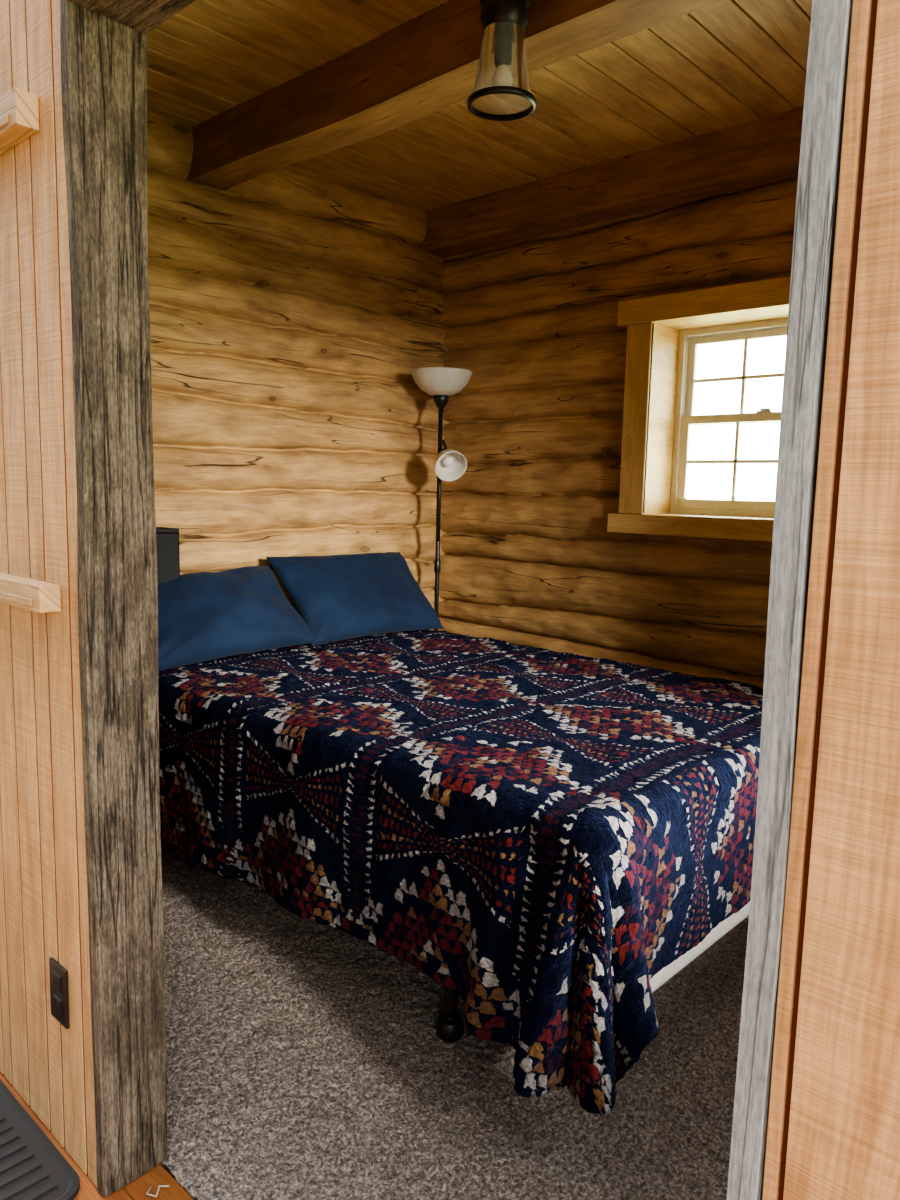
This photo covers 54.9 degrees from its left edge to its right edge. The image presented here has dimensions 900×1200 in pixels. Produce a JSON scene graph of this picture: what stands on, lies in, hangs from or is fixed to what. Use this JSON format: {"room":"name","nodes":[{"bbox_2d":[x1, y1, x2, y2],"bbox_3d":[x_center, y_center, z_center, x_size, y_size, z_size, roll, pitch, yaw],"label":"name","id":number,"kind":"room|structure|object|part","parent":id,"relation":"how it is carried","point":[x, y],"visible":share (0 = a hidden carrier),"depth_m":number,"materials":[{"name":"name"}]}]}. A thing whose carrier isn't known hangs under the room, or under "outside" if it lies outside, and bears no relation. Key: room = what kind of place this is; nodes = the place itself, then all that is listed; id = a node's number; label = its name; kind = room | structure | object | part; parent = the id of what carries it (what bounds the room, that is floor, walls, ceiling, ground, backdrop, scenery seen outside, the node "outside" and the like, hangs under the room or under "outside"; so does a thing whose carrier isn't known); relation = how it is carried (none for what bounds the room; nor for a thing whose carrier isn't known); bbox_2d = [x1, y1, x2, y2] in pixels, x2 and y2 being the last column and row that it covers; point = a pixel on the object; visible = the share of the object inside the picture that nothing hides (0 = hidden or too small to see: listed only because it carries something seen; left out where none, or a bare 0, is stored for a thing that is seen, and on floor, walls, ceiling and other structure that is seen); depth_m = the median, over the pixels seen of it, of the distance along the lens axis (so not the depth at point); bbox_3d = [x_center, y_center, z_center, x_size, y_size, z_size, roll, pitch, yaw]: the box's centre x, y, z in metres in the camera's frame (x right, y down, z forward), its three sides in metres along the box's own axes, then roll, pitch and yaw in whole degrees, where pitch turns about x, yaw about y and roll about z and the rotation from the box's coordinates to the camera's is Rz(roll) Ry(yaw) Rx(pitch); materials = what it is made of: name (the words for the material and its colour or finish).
{"room":"cabin hallway","nodes":[
{"label":"cabin hallway","id":0,"kind":"room"},
{"bbox_2d":[148,111,448,629],"bbox_3d":[-0.922,-0.490,3.785,0.208,2.785,2.700,8,10,42],"label":"wall","id":1,"kind":"structure","parent":0,"point":[293,310],"depth_m":3.84,"materials":[{"name":"brown wood"}]},
{"bbox_2d":[155,527,179,583],"bbox_3d":[-1.159,-0.156,3.291,0.188,0.235,0.185,8,10,42],"label":"reading lamp","id":2,"kind":"object","parent":1,"relation":"attached to","point":[167,556],"visible":0.23,"depth_m":3.26,"materials":[{"name":"black metal"}]},
{"bbox_2d":[0,851,747,1199],"bbox_3d":[-0.137,1.309,1.092,5.800,0.085,5.613,8,10,42],"label":"floor","id":3,"kind":"structure","parent":0,"point":[305,1059],"depth_m":2.05,"materials":[{"name":"carpet"}]},
{"bbox_2d":[0,1080,79,1199],"bbox_3d":[-1.190,1.148,1.827,0.835,0.014,0.485,8,10,42],"label":"mat","id":4,"kind":"object","parent":3,"relation":"on","point":[32,1167],"visible":1,"depth_m":1.79,"materials":[{"name":"black rubber"}]},
{"bbox_2d":[146,1185,168,1196],"bbox_3d":[-0.583,1.175,1.727,0.037,0.008,0.030,2,7,7],"label":"thread","id":5,"kind":"object","parent":3,"relation":"on","point":[159,1185],"visible":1,"depth_m":1.73},
{"bbox_2d":[411,367,472,630],"bbox_3d":[-0.047,-0.133,4.344,0.352,1.977,0.304,8,10,42],"label":"floor lamp","id":6,"kind":"object","parent":3,"relation":"on","point":[442,383],"visible":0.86,"depth_m":4.19,"materials":[{"name":"black metal"}]},
{"bbox_3d":[-0.042,-1.058,4.244,0.304,0.116,0.304,8,10,42],"label":"lamp shade","id":7,"kind":"part","parent":6,"relation":"part of","materials":[{"name":"white glass"}]},
{"bbox_3d":[-0.011,-0.668,4.179,0.060,0.054,0.052,8,10,42],"label":"bulb","id":8,"kind":"part","parent":6,"relation":"part of","materials":[{"name":"white glass"}]},
{"bbox_3d":[-0.007,-0.646,4.156,0.146,0.154,0.154,8,10,42],"label":"lamp shade","id":9,"kind":"part","parent":6,"relation":"part of","materials":[{"name":"white glass"}]},
{"bbox_2d":[436,903,748,1042],"bbox_3d":[0.042,0.671,3.155,2.107,0.685,1.531,8,10,42],"label":"bed","id":10,"kind":"object","parent":3,"relation":"on","point":[449,1025],"visible":0.11,"depth_m":2.22,"materials":[{"name":"white fabric"}]},
{"bbox_3d":[-0.002,0.920,3.213,1.975,0.173,1.519,8,10,42],"label":"metal frame","id":11,"kind":"part","parent":10,"relation":"part of","materials":[{"name":"black metal"}]},
{"bbox_2d":[157,629,764,1114],"bbox_3d":[0.058,0.599,3.035,2.265,0.614,1.788,8,10,42],"label":"patterned blanket","id":12,"kind":"object","parent":10,"relation":"on","point":[538,833],"visible":0.88,"depth_m":2.26,"materials":[{"name":"multicoloured fabric"}]},
{"bbox_2d":[156,566,317,671],"bbox_3d":[-0.915,0.054,3.357,0.362,0.329,0.740,8,10,42],"label":"pillow","id":13,"kind":"object","parent":12,"relation":"on","point":[202,616],"visible":0.88,"depth_m":3.29,"materials":[{"name":"blue fabric"}]},
{"bbox_2d":[266,552,443,646],"bbox_3d":[-0.405,-0.023,3.942,0.347,0.360,0.832,8,10,42],"label":"pillow","id":14,"kind":"object","parent":12,"relation":"on","point":[346,596],"visible":1,"depth_m":3.82,"materials":[{"name":"blue fabric"}]},
{"bbox_2d":[0,0,899,1199],"bbox_3d":[0.006,-0.179,1.024,5.800,2.900,0.127,8,10,42],"label":"wall","id":15,"kind":"structure","parent":0,"point":[874,2],"depth_m":0.72,"materials":[{"name":"beige wood"}]},
{"bbox_2d":[0,88,38,154],"bbox_3d":[-0.974,-0.897,1.736,0.620,0.060,0.045,8,10,42],"label":"rail","id":16,"kind":"object","parent":15,"relation":"attached to","point":[19,109],"visible":1,"depth_m":1.54,"materials":[{"name":"brown wood"}]},
{"bbox_2d":[0,572,60,612],"bbox_3d":[-0.976,-0.034,1.826,0.620,0.051,0.045,8,10,42],"label":"rail","id":17,"kind":"object","parent":15,"relation":"attached to","point":[34,595],"visible":1,"depth_m":1.64,"materials":[{"name":"brown wood"}]},
{"bbox_2d":[49,957,69,1028],"bbox_3d":[-0.803,0.806,1.778,0.074,0.124,0.010,8,10,42],"label":"wall outlet","id":18,"kind":"object","parent":15,"relation":"attached to","point":[59,997],"visible":1,"depth_m":1.77,"materials":[{"name":"brown plastic"}]},
{"bbox_2d":[59,0,166,1198],"bbox_3d":[-0.622,0.075,1.630,0.031,2.217,0.144,8,10,42],"label":"door frame","id":19,"kind":"structure","parent":15,"relation":"attached to","point":[104,60],"depth_m":1.60,"materials":[{"name":"wood"}]},
{"bbox_2d":[68,0,196,34],"bbox_3d":[-0.128,-0.947,1.068,1.243,0.029,0.143,8,10,42],"label":"trim","id":20,"kind":"structure","parent":15,"relation":"attached to","point":[143,16],"depth_m":1.46,"materials":[{"name":"brown wood"}]},
{"bbox_2d":[728,0,852,1199],"bbox_3d":[0.314,0.204,0.777,0.031,2.216,0.142,8,10,42],"label":"trim","id":21,"kind":"structure","parent":15,"relation":"attached to","point":[830,20],"depth_m":0.70,"materials":[{"name":"grey wood"}]},
{"bbox_2d":[146,0,810,210],"bbox_3d":[0.525,-1.699,2.271,4.120,0.060,2.830,8,10,42],"label":"ceiling","id":22,"kind":"structure","parent":0,"point":[735,62],"depth_m":2.98,"materials":[{"name":"brown wood"}]},
{"bbox_2d":[188,0,733,190],"bbox_3d":[0.376,-1.576,2.245,3.681,0.222,0.188,8,10,42],"label":"ceiling beam","id":23,"kind":"structure","parent":22,"relation":"attached to","point":[425,64],"depth_m":2.67,"materials":[{"name":"brown wood"}]},
{"bbox_2d":[423,106,803,256],"bbox_3d":[1.259,-1.676,3.182,3.661,0.206,0.152,8,10,42],"label":"ceiling beam","id":24,"kind":"structure","parent":22,"relation":"attached to","point":[766,150],"depth_m":3.58,"materials":[{"name":"brown wood"}]},
{"bbox_2d":[468,0,535,120],"bbox_3d":[0.136,-1.452,2.165,0.320,0.420,0.260,8,10,42],"label":"ceiling light","id":25,"kind":"object","parent":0,"point":[503,22],"depth_m":2.14,"materials":[{"name":"clear glass"}]},
{"bbox_2d":[430,178,798,687],"bbox_3d":[1.348,-0.393,3.445,3.960,2.785,0.225,8,10,42],"label":"wall","id":26,"kind":"structure","parent":0,"point":[532,559],"depth_m":4.00,"materials":[{"name":"brown wood"}]},
{"bbox_2d":[607,275,792,541],"bbox_3d":[1.137,-0.737,3.425,1.134,0.993,0.034,8,10,42],"label":"window frame","id":27,"kind":"structure","parent":26,"relation":"attached to","point":[638,315],"depth_m":3.65,"materials":[{"name":"brown wood"}]},
{"bbox_2d":[641,306,790,519],"bbox_3d":[1.243,-0.742,3.545,0.832,0.839,0.338,8,10,42],"label":"lining","id":28,"kind":"object","parent":26,"relation":"attached to","point":[664,363],"visible":0.32,"depth_m":3.75,"materials":[{"name":"brown wood"}]},
{"bbox_2d":[670,317,790,517],"bbox_3d":[1.321,-0.750,3.628,0.798,0.805,0.080,8,10,42],"label":"window","id":29,"kind":"structure","parent":28,"relation":"attached to","point":[689,339],"depth_m":3.77,"materials":[{"name":"wood"}]},
{"bbox_2d":[756,408,772,412],"bbox_3d":[1.308,-0.788,3.608,0.060,0.016,0.040,8,10,42],"label":"sash lock","id":30,"kind":"object","parent":29,"relation":"attached to","point":[761,409],"visible":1,"depth_m":3.59,"materials":[{"name":"brown metal"}]}
]}

